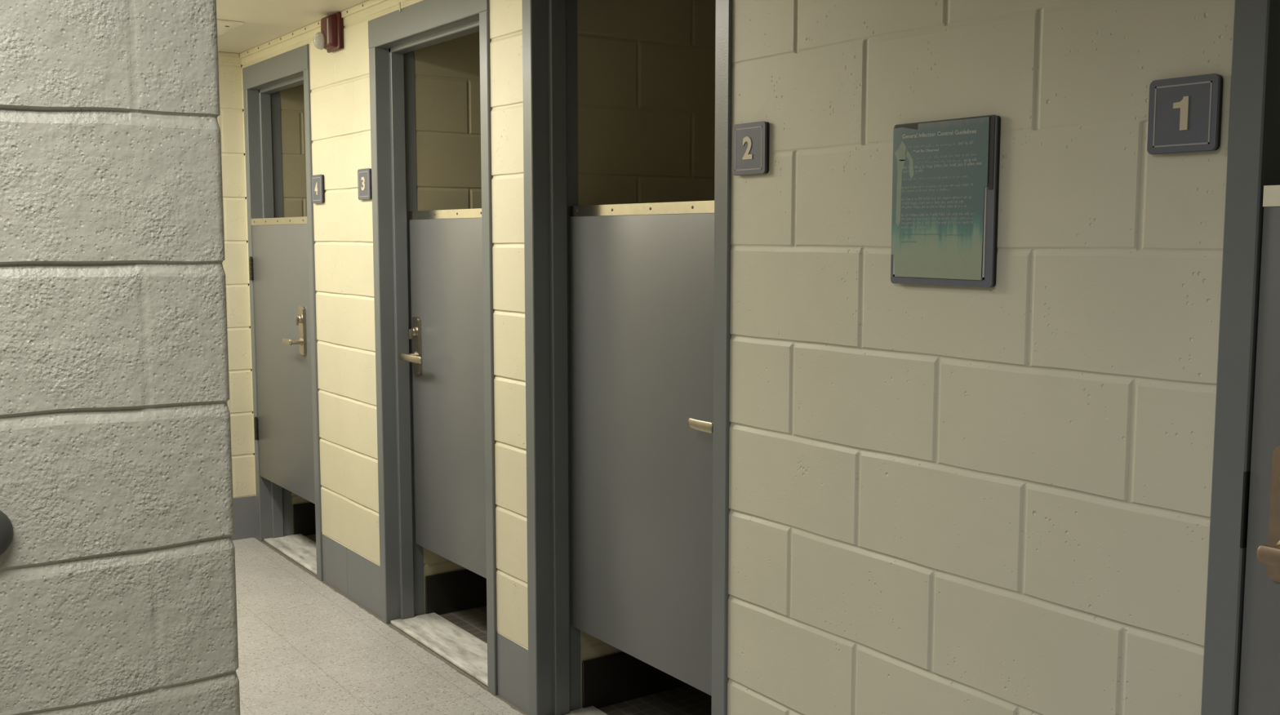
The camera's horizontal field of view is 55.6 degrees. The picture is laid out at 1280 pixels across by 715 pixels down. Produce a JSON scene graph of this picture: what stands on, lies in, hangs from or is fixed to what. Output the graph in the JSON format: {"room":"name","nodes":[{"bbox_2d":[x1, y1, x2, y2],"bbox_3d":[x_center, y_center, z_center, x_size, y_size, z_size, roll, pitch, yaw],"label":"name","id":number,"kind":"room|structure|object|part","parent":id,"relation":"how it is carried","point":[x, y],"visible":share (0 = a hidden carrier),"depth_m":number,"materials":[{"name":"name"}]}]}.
{"room":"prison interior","nodes":[
{"label":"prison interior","id":0,"kind":"room"},
{"bbox_2d":[0,0,239,714],"bbox_3d":[-2.645,0.024,2.791,2.212,2.290,4.012,-4,7,-34],"label":"wall","id":1,"kind":"structure","parent":0,"point":[117,573],"depth_m":1.67,"materials":[{"name":"paint"}]},
{"bbox_2d":[0,511,13,555],"bbox_3d":[-0.859,0.233,1.588,0.072,0.072,0.024,-4,7,-34],"label":"bumper cover","id":2,"kind":"object","parent":1,"relation":"attached to","point":[6,525],"visible":1,"depth_m":1.60,"materials":[{"name":"grey rubber"}]},
{"bbox_2d":[217,53,254,498],"bbox_3d":[-2.365,-0.338,5.395,1.240,2.087,0.005,-4,7,-34],"label":"wall","id":3,"kind":"structure","parent":0,"point":[230,120],"depth_m":5.71,"materials":[{"name":"beige paint"}]},
{"bbox_2d":[217,52,239,57],"bbox_3d":[-2.362,-1.366,5.287,1.220,0.017,0.009,-4,7,-34],"label":"trim","id":4,"kind":"structure","parent":3,"relation":"attached to","point":[220,54],"depth_m":5.60,"materials":[{"name":"beige paint"}]},
{"bbox_2d":[231,496,256,540],"bbox_3d":[-2.364,0.802,5.506,1.240,0.202,0.001,-4,7,-34],"label":"baseboard","id":5,"kind":"structure","parent":3,"relation":"attached to","point":[244,508],"depth_m":5.83,"materials":[{"name":"grey paint"}]},
{"bbox_2d":[216,0,368,53],"bbox_3d":[-1.217,-1.048,1.791,3.750,0.040,7.185,-4,7,-34],"label":"ceiling","id":6,"kind":"structure","parent":0,"point":[264,21],"depth_m":4.69,"materials":[{"name":"paint"}]},
{"bbox_2d":[217,19,243,36],"bbox_3d":[-1.886,-1.336,4.949,0.357,0.013,0.597,-4,7,-34],"label":"ceiling plate","id":7,"kind":"object","parent":6,"relation":"attached to","point":[223,26],"visible":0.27,"depth_m":4.83,"materials":[{"name":"paint"}]},
{"bbox_2d":[280,84,310,534],"bbox_3d":[-0.885,-0.281,5.847,1.408,2.290,0.770,-4,7,-34],"label":"wall","id":8,"kind":"structure","parent":0,"point":[293,163],"depth_m":5.72,"materials":[{"name":"paint"}]},
{"bbox_2d":[292,502,315,535],"bbox_3d":[-0.886,0.784,5.953,1.399,0.166,0.761,-4,7,-34],"label":"baseboard","id":9,"kind":"structure","parent":8,"relation":"attached to","point":[304,514],"depth_m":5.89,"materials":[{"name":"black"}]},
{"bbox_2d":[413,31,481,613],"bbox_3d":[-0.013,-0.156,4.592,1.408,2.290,0.823,-4,7,-34],"label":"wall","id":10,"kind":"structure","parent":0,"point":[447,73],"depth_m":4.54,"materials":[{"name":"paint"}]},
{"bbox_2d":[425,568,486,614],"bbox_3d":[-0.013,0.909,4.697,1.399,0.166,0.814,-4,7,-34],"label":"baseboard","id":11,"kind":"structure","parent":10,"relation":"attached to","point":[455,591],"depth_m":4.69,"materials":[{"name":"black"}]},
{"bbox_2d":[232,533,711,714],"bbox_3d":[-0.662,1.228,2.403,5.100,0.030,7.185,-4,7,-34],"label":"floor","id":12,"kind":"structure","parent":0,"point":[306,647],"depth_m":4.15,"materials":[{"name":"concrete"}]},
{"bbox_2d":[263,533,316,574],"bbox_3d":[-1.504,0.895,5.530,0.180,0.012,0.757,-4,7,-34],"label":"marble threshold","id":13,"kind":"object","parent":12,"relation":"on","point":[299,548],"visible":0.68,"depth_m":5.61,"materials":[{"name":"white stone"}]},
{"bbox_2d":[390,612,488,686],"bbox_3d":[-0.633,1.020,4.277,0.180,0.012,0.809,-4,7,-34],"label":"marble threshold","id":14,"kind":"object","parent":12,"relation":"on","point":[453,643],"visible":0.64,"depth_m":4.31,"materials":[{"name":"white stone"}]},
{"bbox_2d":[564,706,608,714],"bbox_3d":[0.017,1.113,3.341,0.180,0.012,0.835,-4,7,-34],"label":"marble threshold","id":15,"kind":"object","parent":12,"relation":"on","point":[592,710],"visible":1,"depth_m":3.68,"materials":[{"name":"white stone"}]},
{"bbox_2d":[577,0,715,708],"bbox_3d":[0.636,-0.063,3.656,1.408,2.290,0.848,-4,7,-34],"label":"wall","id":16,"kind":"structure","parent":0,"point":[646,68],"depth_m":3.67,"materials":[{"name":"paint"}]},
{"bbox_2d":[582,651,688,708],"bbox_3d":[0.636,1.002,3.762,1.399,0.166,0.839,-4,7,-34],"label":"baseboard","id":17,"kind":"structure","parent":16,"relation":"attached to","point":[611,679],"depth_m":3.78,"materials":[{"name":"black"}]},
{"bbox_2d":[240,0,1234,714],"bbox_3d":[0.839,-0.029,3.321,1.650,2.290,7.185,-4,7,-34],"label":"wall","id":18,"kind":"structure","parent":0,"point":[944,500],"depth_m":2.29,"materials":[{"name":"paint"}]},
{"bbox_2d":[248,216,315,503],"bbox_3d":[-1.599,-0.011,5.380,0.113,1.209,0.766,-4,7,-34],"label":"door","id":19,"kind":"structure","parent":18,"relation":"in","point":[278,267],"depth_m":5.36,"materials":[{"name":"grey paint"}]},
{"bbox_3d":[-1.474,-0.069,5.144,0.058,0.034,0.114,-4,7,-34],"label":"lever","id":20,"kind":"part","parent":19,"relation":"part of","materials":[{"name":"silver metal"}]},
{"bbox_3d":[-1.425,-0.114,5.125,0.012,0.205,0.062,-4,7,-34],"label":"lock plate","id":21,"kind":"part","parent":19,"relation":"part of","materials":[{"name":"silver metal"}]},
{"bbox_2d":[242,44,324,581],"bbox_3d":[-1.526,-0.201,5.405,0.154,2.218,0.865,-4,7,-34],"label":"door frame","id":22,"kind":"structure","parent":18,"relation":"attached to","point":[263,82],"depth_m":5.61,"materials":[{"name":"grey paint"}]},
{"bbox_2d":[239,0,387,58],"bbox_3d":[-0.495,-1.203,3.678,0.011,0.023,4.788,-4,7,-34],"label":"trim","id":23,"kind":"structure","parent":18,"relation":"attached to","point":[370,3],"depth_m":4.92,"materials":[{"name":"beige paint"}]},
{"bbox_2d":[311,174,324,203],"bbox_3d":[-1.297,-0.678,4.892,0.014,0.113,0.113,-4,7,-34],"label":"number sign","id":24,"kind":"object","parent":18,"relation":"attached to","point":[317,180],"visible":1,"depth_m":4.87,"materials":[{"name":"plastic"}]},
{"bbox_2d":[313,12,343,53],"bbox_3d":[-1.191,-1.238,4.622,0.080,0.137,0.137,-4,7,-34],"label":"fire alarm strobe","id":25,"kind":"object","parent":18,"relation":"attached to","point":[331,37],"visible":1,"depth_m":4.59,"materials":[{"name":"red plastic"}]},
{"bbox_3d":[-1.168,-1.239,4.633,0.013,0.137,0.130,-4,7,-34],"label":"plate","id":26,"kind":"part","parent":25,"relation":"part of","materials":[{"name":"red plastic"}]},
{"bbox_2d":[357,168,372,199],"bbox_3d":[-1.016,-0.640,4.487,0.014,0.113,0.113,-4,7,-34],"label":"number sign","id":27,"kind":"object","parent":18,"relation":"attached to","point":[364,175],"visible":1,"depth_m":4.47,"materials":[{"name":"plastic"}]},
{"bbox_2d":[254,496,528,714],"bbox_3d":[-1.091,0.876,4.761,0.002,0.202,2.680,-4,7,-34],"label":"baseboard","id":28,"kind":"structure","parent":18,"relation":"attached to","point":[355,576],"depth_m":4.68,"materials":[{"name":"grey paint"}]},
{"bbox_2d":[368,0,499,695],"bbox_3d":[-0.656,-0.076,4.152,0.154,2.218,0.917,-4,7,-34],"label":"door frame","id":29,"kind":"structure","parent":18,"relation":"attached to","point":[393,37],"depth_m":4.42,"materials":[{"name":"grey paint"}]},
{"bbox_2d":[399,208,486,578],"bbox_3d":[-0.630,0.116,4.189,0.113,1.245,0.807,-4,7,-34],"label":"door","id":30,"kind":"structure","parent":18,"relation":"in","point":[446,332],"depth_m":4.27,"materials":[{"name":"grey paint"}]},
{"bbox_3d":[-0.809,0.002,4.389,0.058,0.034,0.167,-4,7,-34],"label":"lever","id":31,"kind":"part","parent":30,"relation":"part of","materials":[{"name":"silver metal"}]},
{"bbox_3d":[-0.820,-0.043,4.458,0.012,0.212,0.062,-4,7,-34],"label":"lock plate","id":32,"kind":"part","parent":30,"relation":"part of","materials":[{"name":"silver metal"}]},
{"bbox_2d":[522,0,732,714],"bbox_3d":[-0.006,0.006,3.215,0.154,2.240,0.943,-4,7,-34],"label":"door frame","id":33,"kind":"structure","parent":18,"relation":"attached to","point":[549,27],"depth_m":3.51,"materials":[{"name":"grey paint"}]},
{"bbox_2d":[568,200,714,695],"bbox_3d":[0.020,0.219,3.254,0.113,1.256,0.833,-4,7,-34],"label":"door","id":34,"kind":"structure","parent":18,"relation":"in","point":[642,275],"depth_m":3.28,"materials":[{"name":"grey paint"}]},
{"bbox_3d":[0.167,0.165,2.986,0.058,0.034,0.107,-4,7,-34],"label":"lever","id":35,"kind":"part","parent":34,"relation":"part of","materials":[{"name":"silver metal"}]},
{"bbox_2d":[732,121,769,175],"bbox_3d":[0.243,-0.459,2.675,0.014,0.113,0.113,-4,7,-34],"label":"number sign","id":36,"kind":"object","parent":18,"relation":"attached to","point":[750,141],"visible":1,"depth_m":2.66,"materials":[{"name":"plastic"}]},
{"bbox_2d":[890,115,1000,287],"bbox_3d":[0.557,-0.284,2.235,0.015,0.302,0.243,-4,7,-34],"label":"notice sign","id":37,"kind":"object","parent":18,"relation":"attached to","point":[945,173],"visible":1,"depth_m":2.22,"materials":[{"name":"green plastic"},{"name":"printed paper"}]},
{"bbox_2d":[894,140,913,226],"bbox_3d":[0.500,-0.330,2.301,0.001,0.162,0.050,-4,7,-34],"label":"print","id":38,"kind":"object","parent":37,"relation":"attached to","point":[904,149],"depth_m":2.30},
{"bbox_2d":[913,148,938,152],"bbox_3d":[0.530,-0.384,2.251,0.001,0.006,0.062,-4,7,-34],"label":"print","id":39,"kind":"object","parent":37,"relation":"attached to","point":[922,150],"depth_m":2.26},
{"bbox_2d":[901,233,968,243],"bbox_3d":[0.543,-0.221,2.248,0.001,0.019,0.160,-4,7,-34],"label":"print","id":40,"kind":"object","parent":37,"relation":"attached to","point":[905,237],"depth_m":2.25},
{"bbox_2d":[902,129,976,138],"bbox_3d":[0.546,-0.410,2.224,0.001,0.009,0.176,-4,7,-34],"label":"print","id":41,"kind":"object","parent":37,"relation":"attached to","point":[910,136],"depth_m":2.22},
{"bbox_2d":[901,142,977,229],"bbox_3d":[0.548,-0.315,2.232,0.001,0.156,0.178,-4,7,-34],"label":"print","id":42,"kind":"object","parent":37,"relation":"on","point":[939,180],"depth_m":2.23},
{"bbox_2d":[902,157,982,173],"bbox_3d":[0.551,-0.351,2.224,0.001,0.022,0.187,-4,7,-34],"label":"print","id":43,"kind":"object","parent":37,"relation":"attached to","point":[910,165],"depth_m":2.22},
{"bbox_2d":[958,141,973,145],"bbox_3d":[0.584,-0.384,2.174,0.001,0.007,0.034,-4,7,-34],"label":"print","id":44,"kind":"object","parent":37,"relation":"on","point":[960,143],"depth_m":2.17},
{"bbox_2d":[1146,73,1222,154],"bbox_3d":[0.824,-0.367,1.839,0.014,0.113,0.113,-4,7,-34],"label":"number sign","id":45,"kind":"object","parent":18,"relation":"attached to","point":[1184,113],"visible":1,"depth_m":1.83,"materials":[{"name":"grey plastic"},{"name":"beige plastic"}]},
{"bbox_2d":[1200,0,1279,714],"bbox_3d":[1.183,0.177,1.504,0.154,2.240,0.905,-4,7,-34],"label":"door frame","id":46,"kind":"structure","parent":18,"relation":"attached to","point":[1253,157],"depth_m":1.79,"materials":[{"name":"grey paint"}]},
{"bbox_2d":[1238,185,1279,714],"bbox_3d":[1.117,0.396,1.479,0.113,1.228,0.795,-4,7,-34],"label":"door","id":47,"kind":"structure","parent":18,"relation":"in","point":[1260,672],"depth_m":1.77,"materials":[{"name":"grey paint"}]},
{"bbox_3d":[0.930,0.281,1.691,0.058,0.034,0.114,-4,7,-34],"label":"lever","id":48,"kind":"part","parent":47,"relation":"part of","materials":[{"name":"brown metal"}]},
{"bbox_3d":[0.934,0.227,1.738,0.012,0.198,0.062,-4,7,-34],"label":"lock plate","id":49,"kind":"part","parent":47,"relation":"part of","materials":[{"name":"brown metal"}]}
]}

